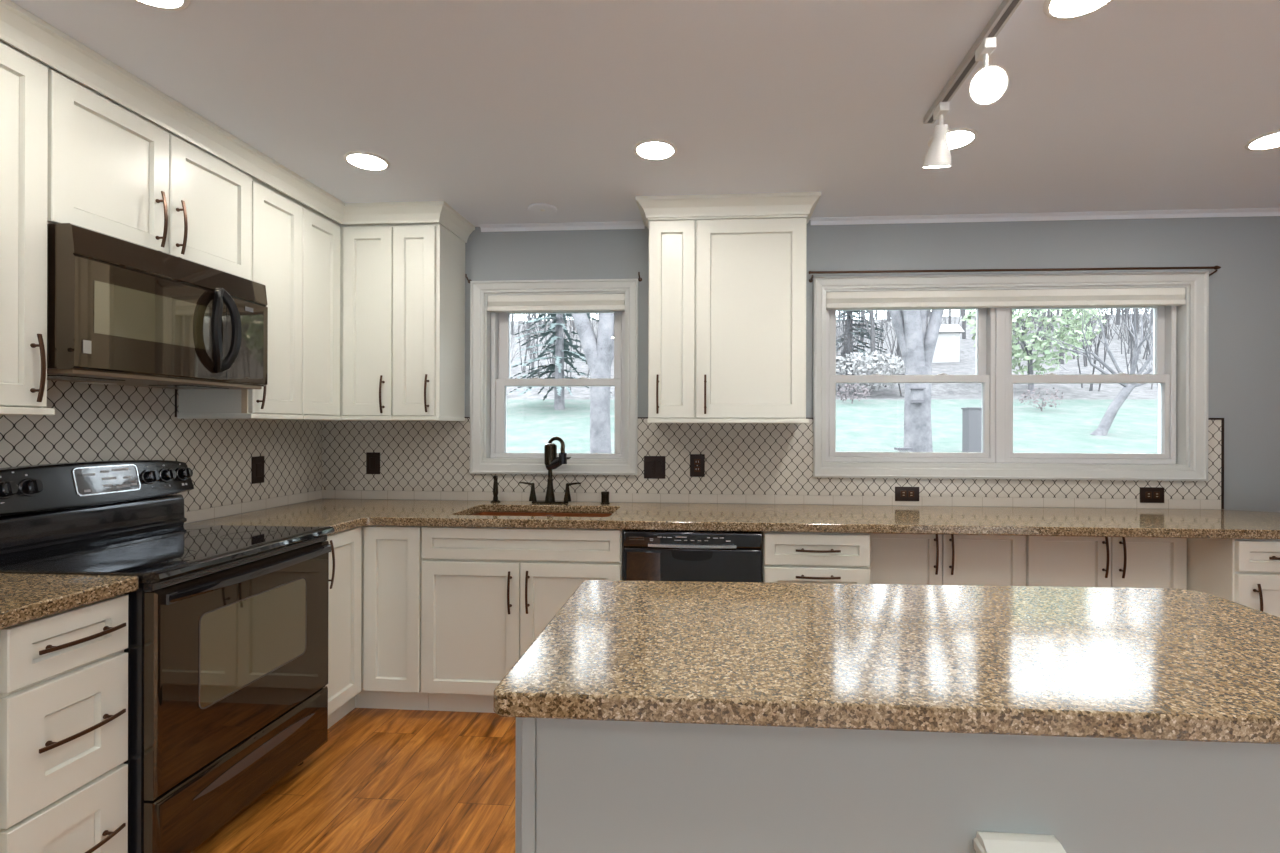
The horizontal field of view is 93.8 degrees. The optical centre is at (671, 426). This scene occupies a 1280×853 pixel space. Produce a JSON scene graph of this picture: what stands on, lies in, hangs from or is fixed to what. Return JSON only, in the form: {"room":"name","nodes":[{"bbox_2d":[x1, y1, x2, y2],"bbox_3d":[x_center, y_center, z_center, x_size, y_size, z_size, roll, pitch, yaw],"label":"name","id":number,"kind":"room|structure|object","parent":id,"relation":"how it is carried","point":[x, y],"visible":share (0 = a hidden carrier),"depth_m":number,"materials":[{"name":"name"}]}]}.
{"room":"kitchen","nodes":[
{"label":"kitchen","id":0,"kind":"room"},
{"bbox_2d":[184,499,316,523],"bbox_3d":[-2.264,0.102,0.611,0.150,2.440,5.600,0,0,4],"label":"wall","id":1,"kind":"structure","parent":0,"point":[316,499],"depth_m":2.85,"materials":[{"name":"grey paint"}]},
{"bbox_2d":[0,40,54,414],"bbox_3d":[-1.953,-0.541,1.336,0.365,1.016,0.790,0,0,4],"label":"upper cabinet","id":2,"kind":"object","parent":1,"relation":"attached to","point":[23,78],"visible":1,"depth_m":1.65,"materials":[{"name":"white wood"}]},
{"bbox_2d":[45,64,251,279],"bbox_3d":[-1.898,-0.817,2.097,0.365,0.464,0.750,0,0,4],"label":"upper cabinet","id":3,"kind":"object","parent":1,"relation":"attached to","point":[114,171],"visible":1,"depth_m":1.98,"materials":[{"name":"white wood"}]},
{"bbox_2d":[47,223,267,388],"bbox_3d":[-1.850,-0.366,2.092,0.447,0.433,0.742,0,0,4],"label":"microwave","id":4,"kind":"object","parent":3,"relation":"attached to","point":[120,311],"visible":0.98,"depth_m":1.93,"materials":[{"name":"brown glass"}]},
{"bbox_2d":[0,380,321,522],"bbox_3d":[-2.078,0.129,2.101,0.012,0.588,2.600,0,0,4],"label":"tile backsplash","id":5,"kind":"structure","parent":1,"relation":"attached to","point":[90,422],"depth_m":2.48,"materials":[{"name":"white tile"}]},
{"bbox_2d":[251,456,263,483],"bbox_3d":[-2.014,0.211,2.914,0.009,0.130,0.078,0,0,4],"label":"light switch","id":6,"kind":"object","parent":5,"relation":"attached to","point":[257,463],"visible":1,"depth_m":2.90,"materials":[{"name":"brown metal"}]},
{"bbox_2d":[177,174,302,419],"bbox_3d":[-1.863,-0.540,2.618,0.365,1.016,0.312,0,0,4],"label":"upper cabinet","id":7,"kind":"object","parent":1,"relation":"attached to","point":[277,218],"visible":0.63,"depth_m":2.60,"materials":[{"name":"white wood"}]},
{"bbox_2d":[191,708,515,852],"bbox_3d":[1.248,1.383,0.364,7.200,0.100,5.900,0,0,4],"label":"floor","id":8,"kind":"structure","parent":0,"point":[382,780],"depth_m":2.15,"materials":[{"name":"laminate"}]},
{"bbox_2d":[0,594,127,852],"bbox_3d":[-1.789,0.886,1.515,0.655,0.874,0.296,0,0,4],"label":"base cabinet","id":9,"kind":"object","parent":8,"relation":"on","point":[64,674],"visible":1,"depth_m":1.48,"materials":[{"name":"white wood"}]},
{"bbox_2d":[0,460,334,852],"bbox_3d":[-1.714,0.724,2.045,0.723,1.200,0.760,0,0,4],"label":"range","id":10,"kind":"object","parent":8,"relation":"on","point":[227,650],"visible":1,"depth_m":1.92,"materials":[{"name":"black metal"}]},
{"bbox_2d":[0,525,334,582],"bbox_3d":[-1.691,0.415,2.043,0.625,0.030,0.760,0,0,4],"label":"cooktop","id":11,"kind":"object","parent":10,"relation":"in","point":[161,553],"depth_m":1.94,"materials":[{"name":"black glass"}]},
{"bbox_2d":[326,526,428,728],"bbox_3d":[-1.575,0.887,2.890,0.889,0.874,0.934,0,0,4],"label":"base cabinet","id":12,"kind":"object","parent":8,"relation":"on","point":[375,572],"visible":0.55,"depth_m":2.71,"materials":[{"name":"white wood"}]},
{"bbox_2d":[183,499,1279,538],"bbox_3d":[0.571,0.436,2.739,5.190,0.038,0.938,0,0,4],"label":"countertop","id":13,"kind":"structure","parent":12,"relation":"on","point":[340,514],"depth_m":2.70,"materials":[{"name":"stone"}]},
{"bbox_2d":[491,475,499,502],"bbox_3d":[-0.962,0.338,3.256,0.052,0.148,0.062,0,0,4],"label":"sprayer","id":14,"kind":"object","parent":13,"relation":"on","point":[495,477],"visible":1,"depth_m":3.25,"materials":[{"name":"brown metal"}]},
{"bbox_2d":[472,512,612,516],"bbox_3d":[-0.651,0.539,2.945,0.775,0.176,0.390,0,0,4],"label":"sink","id":15,"kind":"object","parent":13,"relation":"in","point":[478,513],"visible":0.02,"depth_m":3.13,"materials":[{"name":"brown stone"}]},
{"bbox_2d":[519,436,580,503],"bbox_3d":[-0.664,0.233,3.205,0.329,0.360,0.148,0,0,19],"label":"kitchen faucet","id":16,"kind":"object","parent":13,"relation":"on","point":[551,461],"visible":1,"depth_m":3.19,"materials":[{"name":"brown metal"}]},
{"bbox_2d":[601,491,609,503],"bbox_3d":[-0.358,0.381,3.214,0.049,0.065,0.049,0,0,4],"label":"air gap","id":17,"kind":"object","parent":13,"relation":"on","point":[604,494],"visible":1,"depth_m":3.20,"materials":[{"name":"brown metal"}]},
{"bbox_2d":[421,526,623,712],"bbox_3d":[-0.662,0.890,2.966,0.918,0.874,0.655,0,0,4],"label":"base cabinet","id":18,"kind":"object","parent":8,"relation":"on","point":[487,593],"visible":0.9,"depth_m":2.69,"materials":[{"name":"white wood"}]},
{"bbox_2d":[623,529,761,581],"bbox_3d":[0.107,0.896,2.910,0.612,0.868,0.620,0,0,4],"label":"dishwasher","id":19,"kind":"object","parent":8,"relation":"on","point":[648,555],"visible":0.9,"depth_m":2.61,"materials":[{"name":"black metal"}]},
{"bbox_2d":[624,529,758,531],"bbox_3d":[0.109,0.847,2.933,0.612,0.766,0.575,0,0,4],"label":"tub","id":20,"kind":"object","parent":19,"relation":"in","point":[624,529],"depth_m":2.65,"materials":[{"name":"black metal"}]},
{"bbox_2d":[762,532,869,583],"bbox_3d":[0.646,0.894,2.874,0.459,0.874,0.655,0,0,4],"label":"base cabinet","id":21,"kind":"object","parent":8,"relation":"on","point":[787,557],"visible":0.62,"depth_m":2.59,"materials":[{"name":"white wood"}]},
{"bbox_2d":[515,717,1279,852],"bbox_3d":[0.486,0.894,1.205,1.541,0.874,0.649,0,0,4],"label":"kitchen island","id":22,"kind":"object","parent":8,"relation":"on","point":[582,786],"visible":0.45,"depth_m":0.94,"materials":[{"name":"grey paint"}]},
{"bbox_2d":[494,580,1279,743],"bbox_3d":[0.533,0.435,1.237,1.594,0.039,0.731,0,0,4],"label":"island countertop","id":23,"kind":"structure","parent":22,"relation":"on","point":[1174,664],"depth_m":1.07,"materials":[{"name":"stone"}]},
{"bbox_2d":[870,533,1025,585],"bbox_3d":[1.270,0.896,2.956,0.767,0.874,0.405,0,0,4],"label":"base cabinet","id":24,"kind":"object","parent":8,"relation":"on","point":[905,559],"visible":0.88,"depth_m":2.79,"materials":[{"name":"white wood"}]},
{"bbox_2d":[1026,536,1186,588],"bbox_3d":[2.004,0.898,2.904,0.702,0.874,0.405,0,0,4],"label":"base cabinet","id":25,"kind":"object","parent":8,"relation":"on","point":[1051,561],"visible":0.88,"depth_m":2.74,"materials":[{"name":"white wood"}]},
{"bbox_2d":[1187,538,1279,616],"bbox_3d":[2.741,0.901,2.637,0.802,0.874,0.476,0,0,4],"label":"base cabinet","id":26,"kind":"object","parent":8,"relation":"on","point":[1246,572],"visible":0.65,"depth_m":2.47,"materials":[{"name":"white wood"}]},
{"bbox_3d":[-1.816,0.886,1.074,0.663,0.874,0.587,0,0,4],"label":"base cabinet","id":27,"kind":"object","parent":8,"relation":"on","visible":0},
{"bbox_2d":[0,573,137,628],"bbox_3d":[-1.814,0.428,1.224,0.645,0.038,0.886,0,0,4],"label":"countertop","id":28,"kind":"structure","parent":27,"relation":"on","point":[23,597],"depth_m":1.50,"materials":[{"name":"stone"}]},
{"bbox_2d":[11,0,1279,226],"bbox_3d":[1.256,-1.150,0.364,7.200,0.113,5.900,0,0,4],"label":"ceiling","id":29,"kind":"structure","parent":0,"point":[491,110],"depth_m":2.01,"materials":[{"name":"white paint"}]},
{"bbox_2d":[135,0,189,9],"bbox_3d":[-1.330,-1.110,1.510,0.176,0.009,0.176,0,0,4],"label":"recessed light","id":30,"kind":"object","parent":29,"relation":"in","point":[161,4],"visible":1,"depth_m":1.57,"materials":[{"name":"white plastic"}]},
{"bbox_2d":[343,151,389,170],"bbox_3d":[-1.278,-1.110,2.509,0.176,0.009,0.176,0,0,4],"label":"recessed light","id":31,"kind":"object","parent":29,"relation":"in","point":[363,160],"visible":1,"depth_m":2.49,"materials":[{"name":"white plastic"}]},
{"bbox_2d":[633,139,676,159],"bbox_3d":[-0.067,-1.106,2.398,0.176,0.009,0.176,0,0,4],"label":"recessed light","id":32,"kind":"object","parent":29,"relation":"in","point":[651,149],"visible":1,"depth_m":2.38,"materials":[{"name":"white plastic"}]},
{"bbox_2d":[928,128,977,149],"bbox_3d":[1.081,-1.103,2.303,0.176,0.009,0.176,0,0,4],"label":"recessed light","id":33,"kind":"object","parent":29,"relation":"in","point":[957,138],"visible":0.62,"depth_m":2.27,"materials":[{"name":"white plastic"}]},
{"bbox_2d":[922,0,1022,167],"bbox_3d":[0.865,-0.986,1.419,0.137,0.243,1.450,0,0,2],"label":"track light","id":34,"kind":"object","parent":29,"relation":"attached to","point":[988,85],"visible":1,"depth_m":1.69,"materials":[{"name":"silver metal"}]},
{"bbox_2d":[1043,0,1112,19],"bbox_3d":[1.057,-1.103,1.536,0.176,0.009,0.176,0,0,4],"label":"recessed light","id":35,"kind":"object","parent":29,"relation":"in","point":[1053,9],"visible":1,"depth_m":1.57,"materials":[{"name":"white plastic"}]},
{"bbox_2d":[1244,130,1279,149],"bbox_3d":[2.319,-1.099,2.295,0.176,0.009,0.176,0,0,4],"label":"recessed light","id":36,"kind":"object","parent":29,"relation":"in","point":[1270,140],"visible":1,"depth_m":2.31,"materials":[{"name":"white plastic"}]},
{"bbox_2d":[321,216,1279,512],"bbox_3d":[1.453,0.114,3.232,7.200,2.440,0.150,0,0,4],"label":"wall","id":37,"kind":"structure","parent":0,"point":[1244,293],"depth_m":3.11,"materials":[{"name":"grey paint"}]},
{"bbox_2d":[0,0,474,242],"bbox_3d":[-1.465,-1.071,2.133,0.563,0.088,2.450,0,0,4],"label":"crown molding","id":38,"kind":"structure","parent":37,"relation":"attached to","point":[21,29],"depth_m":2.11,"materials":[{"name":"white wood"}]},
{"bbox_2d":[243,202,398,420],"bbox_3d":[-1.714,-0.540,3.072,0.598,1.016,0.612,0,0,4],"label":"upper cabinet","id":39,"kind":"object","parent":37,"relation":"attached to","point":[347,270],"visible":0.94,"depth_m":3.03,"materials":[{"name":"white wood"}]},
{"bbox_2d":[391,223,464,420],"bbox_3d":[-1.284,-0.539,3.165,0.248,1.016,0.365,0,0,4],"label":"upper cabinet","id":40,"kind":"object","parent":37,"relation":"attached to","point":[428,258],"visible":1,"depth_m":3.03,"materials":[{"name":"white wood"}]},
{"bbox_2d":[470,279,637,474],"bbox_3d":[-0.647,-0.271,3.366,0.934,1.068,0.177,0,0,4],"label":"window","id":41,"kind":"structure","parent":37,"relation":"in","point":[490,379],"depth_m":3.32,"materials":[{"name":"grey wood"}]},
{"bbox_2d":[487,294,624,311],"bbox_3d":[-0.643,-0.684,3.323,0.772,0.092,0.058,0,0,4],"label":"cellular shade","id":42,"kind":"object","parent":41,"relation":"attached to","point":[570,302],"visible":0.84,"depth_m":3.31,"materials":[{"name":"white fabric"}]},
{"bbox_2d":[479,221,644,231],"bbox_3d":[-0.607,-1.098,3.284,0.915,0.030,0.035,0,0,4],"label":"trim","id":43,"kind":"structure","parent":37,"relation":"attached to","point":[627,224],"depth_m":3.29,"materials":[{"name":"white paint"}]},
{"bbox_2d":[647,215,808,423],"bbox_3d":[0.281,-0.529,3.056,0.782,1.025,0.365,0,0,4],"label":"upper cabinet","id":44,"kind":"object","parent":37,"relation":"attached to","point":[727,304],"visible":1,"depth_m":2.92,"materials":[{"name":"white wood"}]},
{"bbox_2d":[636,192,820,228],"bbox_3d":[0.278,-1.066,3.046,0.882,0.088,0.386,0,0,4],"label":"crown molding","id":45,"kind":"structure","parent":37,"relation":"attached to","point":[794,203],"depth_m":2.88,"materials":[{"name":"white wood"}]},
{"bbox_2d":[322,417,1223,508],"bbox_3d":[0.416,0.182,3.223,4.812,0.466,0.013,0,0,4],"label":"tile backsplash","id":46,"kind":"structure","parent":37,"relation":"attached to","point":[767,463],"depth_m":3.24,"materials":[{"name":"white tile"}]},
{"bbox_2d":[366,452,379,473],"bbox_3d":[-1.681,0.207,3.363,0.080,0.122,0.009,0,0,4],"label":"light switch","id":47,"kind":"object","parent":46,"relation":"attached to","point":[372,458],"visible":1,"depth_m":3.36,"materials":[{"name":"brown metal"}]},
{"bbox_2d":[644,456,664,478],"bbox_3d":[-0.094,0.222,3.252,0.117,0.122,0.009,0,0,4],"label":"light switch","id":48,"kind":"object","parent":46,"relation":"attached to","point":[654,466],"visible":1,"depth_m":3.25,"materials":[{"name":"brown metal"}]},
{"bbox_2d":[690,454,704,476],"bbox_3d":[0.138,0.211,3.236,0.079,0.121,0.009,0,0,4],"label":"outlet","id":49,"kind":"object","parent":46,"relation":"attached to","point":[697,461],"visible":1,"depth_m":3.23,"materials":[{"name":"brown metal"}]},
{"bbox_2d":[895,487,918,500],"bbox_3d":[1.243,0.356,3.158,0.125,0.076,0.009,0,0,4],"label":"outlet","id":50,"kind":"object","parent":46,"relation":"attached to","point":[901,493],"visible":1,"depth_m":3.16,"materials":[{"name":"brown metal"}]},
{"bbox_2d":[1140,487,1163,502],"bbox_3d":[2.469,0.352,3.072,0.118,0.079,0.009,0,0,4],"label":"outlet","id":51,"kind":"object","parent":46,"relation":"attached to","point":[1147,494],"visible":1,"depth_m":3.07,"materials":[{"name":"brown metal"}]},
{"bbox_2d":[1145,492,1151,497],"bbox_3d":[2.449,0.352,3.071,0.030,0.034,0.003,0,0,4],"label":"receptacle","id":52,"kind":"object","parent":51,"relation":"attached to","point":[1147,494],"depth_m":3.07,"materials":[{"name":"beige"}]},
{"bbox_2d":[1154,492,1159,498],"bbox_3d":[2.489,0.352,3.068,0.030,0.034,0.003,0,0,4],"label":"receptacle","id":53,"kind":"object","parent":51,"relation":"attached to","point":[1156,494],"depth_m":3.07,"materials":[{"name":"beige"}]},
{"bbox_2d":[813,271,1208,480],"bbox_3d":[1.749,-0.260,3.198,1.981,1.069,0.177,0,0,4],"label":"window","id":54,"kind":"structure","parent":37,"relation":"in","point":[1180,333],"depth_m":3.15,"materials":[{"name":"grey wood"}]},
{"bbox_2d":[826,288,1185,309],"bbox_3d":[1.737,-0.672,3.156,1.820,0.092,0.058,0,0,4],"label":"cellular shade","id":55,"kind":"object","parent":54,"relation":"attached to","point":[1111,297],"visible":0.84,"depth_m":3.14,"materials":[{"name":"white fabric"}]},
{"bbox_2d":[808,265,1220,282],"bbox_3d":[1.741,-0.790,3.100,2.044,0.051,0.072,0,0,4],"label":"curtain rod","id":56,"kind":"object","parent":37,"relation":"attached to","point":[1216,267],"visible":1,"depth_m":3.07,"materials":[{"name":"brown metal"}]},
{"bbox_2d":[811,208,1279,224],"bbox_3d":[2.817,-1.087,3.044,4.160,0.030,0.035,0,0,4],"label":"trim","id":57,"kind":"structure","parent":37,"relation":"attached to","point":[1244,212],"depth_m":3.10,"materials":[{"name":"white paint"}]},
{"label":"outside","id":58,"kind":"structure","parent":0,"visible":0},
{"bbox_2d":[506,399,1157,453],"bbox_3d":[23.702,0.352,12.453,190.000,2.799,21.340,0,0,4],"label":"lawn","id":59,"kind":"structure","parent":58,"point":[864,425],"depth_m":18.30,"materials":[{"name":"green plant"}]},
{"bbox_2d":[506,313,611,409],"bbox_3d":[-4.219,-5.365,22.562,4.460,9.600,4.278,0,0,9],"label":"evergreen tree","id":60,"kind":"object","parent":59,"relation":"on","point":[560,350],"visible":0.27,"depth_m":22.53,"materials":[{"name":"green plant"}]},
{"bbox_2d":[572,313,613,452],"bbox_3d":[-1.643,-3.977,11.837,8.919,10.196,9.942,0,0,12],"label":"maple tree","id":61,"kind":"object","parent":59,"relation":"on","point":[599,352],"visible":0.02,"depth_m":11.26,"materials":[{"name":"grey plant"}]},
{"bbox_2d":[836,383,871,403],"bbox_3d":[7.021,-1.257,23.341,1.455,0.918,1.581,0,0,21],"label":"shrub","id":62,"kind":"object","parent":59,"relation":"on","point":[854,385],"visible":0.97,"depth_m":23.17,"materials":[{"name":"white plant"}]},
{"bbox_2d":[894,447,912,451],"bbox_3d":[4.250,0.714,10.980,0.260,0.650,0.240,0,0,4],"label":"post","id":63,"kind":"object","parent":59,"relation":"on","point":[900,449],"visible":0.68,"depth_m":10.91,"materials":[{"name":"grey"}]},
{"bbox_2d":[889,310,943,451],"bbox_3d":[4.695,-4.330,13.065,8.075,10.707,10.368,0,0,30],"label":"maple tree","id":64,"kind":"object","parent":59,"relation":"on","point":[917,337],"visible":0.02,"depth_m":11.85,"materials":[{"name":"grey plant"}]},
{"bbox_2d":[909,388,925,402],"bbox_3d":[4.758,-0.601,11.591,0.260,0.290,0.168,0,0,4],"label":"bird feeder","id":65,"kind":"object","parent":64,"relation":"attached to","point":[916,393],"visible":1,"depth_m":11.54,"materials":[{"name":"grey wood"}]},
{"bbox_2d":[961,407,981,451],"bbox_3d":[6.972,0.130,13.822,0.410,1.135,0.390,0,0,4],"label":"utility box","id":66,"kind":"object","parent":59,"relation":"on","point":[971,416],"visible":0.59,"depth_m":13.65,"materials":[{"name":"grey metal"}]},
{"bbox_2d":[1019,387,1063,410],"bbox_3d":[12.973,-0.907,20.963,1.437,0.927,1.424,0,0,-27],"label":"shrub","id":67,"kind":"object","parent":59,"relation":"on","point":[1062,396],"visible":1,"depth_m":20.91,"materials":[{"name":"white plant"}]},
{"bbox_2d":[1025,308,1152,435],"bbox_3d":[12.746,-2.212,16.062,5.542,5.306,3.496,0,0,18],"label":"leaning tree","id":68,"kind":"object","parent":59,"relation":"on","point":[1105,424],"visible":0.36,"depth_m":16.34,"materials":[{"name":"grey plant"}]},
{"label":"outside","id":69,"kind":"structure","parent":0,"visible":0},
{"bbox_2d":[506,314,1157,399],"bbox_3d":[28.277,-10.808,77.214,190.000,19.550,108.500,0,0,4],"label":"hillside","id":70,"kind":"structure","parent":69,"point":[967,364],"depth_m":32.56,"materials":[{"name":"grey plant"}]},
{"bbox_2d":[510,314,525,363],"bbox_3d":[-8.313,-4.290,29.099,2.701,5.276,3.205,0,0,-22],"label":"sapling","id":71,"kind":"object","parent":70,"relation":"on","point":[511,314],"visible":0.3,"depth_m":29.25,"materials":[{"name":"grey plant"}]},
{"bbox_2d":[510,314,546,372],"bbox_3d":[-7.735,-6.329,34.703,4.684,7.044,5.002,0,0,26],"label":"sapling","id":72,"kind":"object","parent":70,"relation":"on","point":[524,315],"visible":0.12,"depth_m":33.76,"materials":[{"name":"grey plant"}]},
{"bbox_2d":[526,314,532,350],"bbox_3d":[-9.368,-11.458,45.551,5.436,12.457,7.312,0,0,0],"label":"tree","id":73,"kind":"object","parent":70,"relation":"on","point":[529,318],"visible":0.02,"depth_m":43.69,"materials":[{"name":"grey plant"}]},
{"bbox_2d":[514,314,569,378],"bbox_3d":[-7.474,-6.221,31.905,4.103,8.015,4.869,0,0,-4],"label":"sapling","id":74,"kind":"object","parent":70,"relation":"on","point":[536,343],"visible":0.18,"depth_m":32.03,"materials":[{"name":"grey plant"}]},
{"bbox_2d":[552,320,555,378],"bbox_3d":[-6.176,-10.781,31.267,5.874,17.314,7.526,0,0,-44],"label":"tree","id":75,"kind":"object","parent":70,"relation":"on","point":[553,362],"visible":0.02,"depth_m":31.54,"materials":[{"name":"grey plant"}]},
{"bbox_2d":[515,314,598,392],"bbox_3d":[-4.888,-4.861,27.626,3.724,7.288,5.388,0,0,19],"label":"sapling","id":76,"kind":"object","parent":70,"relation":"on","point":[539,314],"visible":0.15,"depth_m":27.13,"materials":[{"name":"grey plant"}]},
{"bbox_2d":[836,311,866,374],"bbox_3d":[10.646,-6.851,32.565,6.014,8.470,5.632,0,0,-14],"label":"sapling","id":77,"kind":"object","parent":70,"relation":"on","point":[845,327],"visible":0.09,"depth_m":31.98,"materials":[{"name":"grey plant"}]},
{"bbox_2d":[836,310,879,369],"bbox_3d":[10.669,-7.053,34.171,5.949,8.046,4.112,0,0,-18],"label":"sapling","id":78,"kind":"object","parent":70,"relation":"on","point":[879,310],"visible":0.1,"depth_m":33.69,"materials":[{"name":"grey plant"}]},
{"bbox_2d":[836,310,887,371],"bbox_3d":[9.712,-7.484,32.579,4.226,9.100,4.043,0,0,-30],"label":"evergreen tree","id":79,"kind":"object","parent":70,"relation":"on","point":[850,312],"visible":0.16,"depth_m":32.52,"materials":[{"name":"grey plant"}]},
{"bbox_2d":[836,310,888,395],"bbox_3d":[7.832,-3.925,26.577,3.355,5.276,3.505,0,0,29],"label":"sapling","id":80,"kind":"object","parent":70,"relation":"on","point":[877,310],"visible":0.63,"depth_m":26.35,"materials":[{"name":"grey plant"}]},
{"bbox_2d":[836,311,889,395],"bbox_3d":[7.701,-4.247,25.892,3.795,5.966,3.964,0,0,-33],"label":"sapling","id":81,"kind":"object","parent":70,"relation":"on","point":[839,335],"visible":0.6,"depth_m":26.18,"materials":[{"name":"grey plant"}]},
{"bbox_2d":[863,311,875,373],"bbox_3d":[8.767,-8.377,32.085,7.291,12.421,5.421,0,0,8],"label":"tree","id":82,"kind":"object","parent":70,"relation":"on","point":[872,333],"visible":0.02,"depth_m":30.71,"materials":[{"name":"grey plant"}]},
{"bbox_2d":[836,351,904,391],"bbox_3d":[8.515,-2.359,26.194,4.200,1.929,4.282,0,0,4],"label":"shrub","id":83,"kind":"object","parent":70,"relation":"on","point":[868,358],"visible":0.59,"depth_m":25.33,"materials":[{"name":"white plant"}]},
{"bbox_2d":[854,310,892,364],"bbox_3d":[11.766,-7.144,36.172,4.919,7.397,5.252,0,0,-16],"label":"sapling","id":84,"kind":"object","parent":70,"relation":"on","point":[884,310],"visible":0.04,"depth_m":35.09,"materials":[{"name":"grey plant"}]},
{"bbox_2d":[861,310,901,367],"bbox_3d":[12.355,-7.436,33.424,4.423,8.655,6.399,0,0,-23],"label":"sapling","id":85,"kind":"object","parent":70,"relation":"on","point":[893,344],"visible":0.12,"depth_m":34.08,"materials":[{"name":"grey plant"}]},
{"bbox_2d":[897,310,902,361],"bbox_3d":[16.272,-11.269,35.657,9.283,15.815,6.902,0,0,-34],"label":"tree","id":86,"kind":"object","parent":70,"relation":"on","point":[899,354],"visible":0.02,"depth_m":35.44,"materials":[{"name":"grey plant"}]},
{"bbox_2d":[862,310,959,396],"bbox_3d":[10.149,-5.547,27.088,4.409,8.629,6.380,0,0,-23],"label":"sapling","id":87,"kind":"object","parent":70,"relation":"on","point":[885,316],"visible":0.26,"depth_m":26.39,"materials":[{"name":"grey plant"}]},
{"bbox_2d":[932,324,964,362],"bbox_3d":[16.037,-4.876,35.868,2.200,2.500,1.900,0,0,4],"label":"garden shed","id":88,"kind":"object","parent":70,"relation":"on","point":[947,349],"visible":0.48,"depth_m":35.11,"materials":[{"name":"white"}]},
{"bbox_2d":[944,310,972,327],"bbox_3d":[18.809,-8.337,38.641,5.771,7.805,3.989,0,0,16],"label":"sapling","id":89,"kind":"object","parent":70,"relation":"on","point":[945,310],"visible":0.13,"depth_m":38.29,"materials":[{"name":"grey plant"}]},
{"bbox_2d":[962,310,965,338],"bbox_3d":[21.888,-13.086,44.234,6.140,14.126,4.792,0,0,23],"label":"tree","id":90,"kind":"object","parent":70,"relation":"on","point":[963,311],"visible":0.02,"depth_m":44.45,"materials":[{"name":"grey plant"}]},
{"bbox_2d":[960,309,1105,394],"bbox_3d":[15.170,-4.562,25.154,5.342,6.581,5.337,0,0,4],"label":"leafy tree","id":91,"kind":"object","parent":70,"relation":"on","point":[1026,352],"visible":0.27,"depth_m":24.49,"materials":[{"name":"green plant"}]},
{"bbox_2d":[1012,310,1066,368],"bbox_3d":[18.807,-6.609,32.792,3.925,7.681,5.679,0,0,-22],"label":"sapling","id":92,"kind":"object","parent":70,"relation":"on","point":[1057,310],"visible":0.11,"depth_m":31.99,"materials":[{"name":"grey plant"}]},
{"bbox_2d":[1059,309,1064,363],"bbox_3d":[21.695,-9.491,32.914,9.428,12.604,3.930,0,0,2],"label":"tree","id":93,"kind":"object","parent":70,"relation":"on","point":[1062,353],"visible":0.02,"depth_m":34.15,"materials":[{"name":"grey plant"}]},
{"bbox_2d":[1030,309,1123,366],"bbox_3d":[22.658,-7.028,33.845,5.350,8.054,5.122,0,0,21],"label":"sapling","id":94,"kind":"object","parent":70,"relation":"on","point":[1084,357],"visible":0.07,"depth_m":33.14,"materials":[{"name":"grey plant"}]},
{"bbox_2d":[1065,310,1106,358],"bbox_3d":[25.051,-7.132,36.413,3.042,5.952,4.401,0,0,33],"label":"sapling","id":95,"kind":"object","parent":70,"relation":"on","point":[1100,310],"visible":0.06,"depth_m":36.61,"materials":[{"name":"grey plant"}]},
{"bbox_2d":[1053,309,1128,390],"bbox_3d":[19.508,-5.069,26.920,5.281,7.438,4.946,0,0,-34],"label":"sapling","id":96,"kind":"object","parent":70,"relation":"on","point":[1100,335],"visible":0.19,"depth_m":26.09,"materials":[{"name":"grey plant"}]},
{"bbox_2d":[1099,310,1115,337],"bbox_3d":[32.523,-10.382,45.866,5.101,7.679,4.884,0,0,-36],"label":"sapling","id":97,"kind":"object","parent":70,"relation":"on","point":[1099,310],"visible":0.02,"depth_m":45.63,"materials":[{"name":"grey plant"}]},
{"bbox_2d":[1101,308,1126,339],"bbox_3d":[32.708,-9.800,43.853,4.619,6.946,4.932,0,0,7],"label":"sapling","id":98,"kind":"object","parent":70,"relation":"on","point":[1126,308],"visible":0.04,"depth_m":44.90,"materials":[{"name":"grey plant"}]},
{"bbox_2d":[1116,309,1120,324],"bbox_3d":[40.509,-15.162,52.635,8.589,13.391,5.748,0,0,-33],"label":"tree","id":99,"kind":"object","parent":70,"relation":"on","point":[1118,319],"visible":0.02,"depth_m":52.66,"materials":[{"name":"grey plant"}]},
{"bbox_2d":[1116,309,1130,340],"bbox_3d":[33.431,-9.950,43.795,4.776,7.508,4.988,0,0,-22],"label":"sapling","id":100,"kind":"object","parent":70,"relation":"on","point":[1124,326],"visible":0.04,"depth_m":44.37,"materials":[{"name":"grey plant"}]},
{"bbox_2d":[1100,308,1152,373],"bbox_3d":[20.312,-5.865,28.288,5.966,8.403,5.588,0,0,13],"label":"sapling","id":101,"kind":"object","parent":70,"relation":"on","point":[1132,341],"visible":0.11,"depth_m":28.12,"materials":[{"name":"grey plant"}]},
{"bbox_2d":[1113,308,1152,353],"bbox_3d":[28.779,-7.468,37.645,3.844,6.328,3.239,0,0,1],"label":"sapling","id":102,"kind":"object","parent":70,"relation":"on","point":[1128,308],"visible":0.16,"depth_m":37.54,"materials":[{"name":"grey plant"}]},
{"bbox_2d":[1116,308,1152,359],"bbox_3d":[28.832,-7.708,35.704,5.154,8.104,5.384,0,0,20],"label":"sapling","id":103,"kind":"object","parent":70,"relation":"on","point":[1147,345],"visible":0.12,"depth_m":35.42,"materials":[{"name":"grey plant"}]},
{"bbox_2d":[1111,310,1157,388],"bbox_3d":[22.051,-4.588,26.376,4.766,6.445,3.294,0,0,-16],"label":"sapling","id":104,"kind":"object","parent":70,"relation":"on","point":[1127,310],"visible":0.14,"depth_m":26.76,"materials":[{"name":"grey plant"}]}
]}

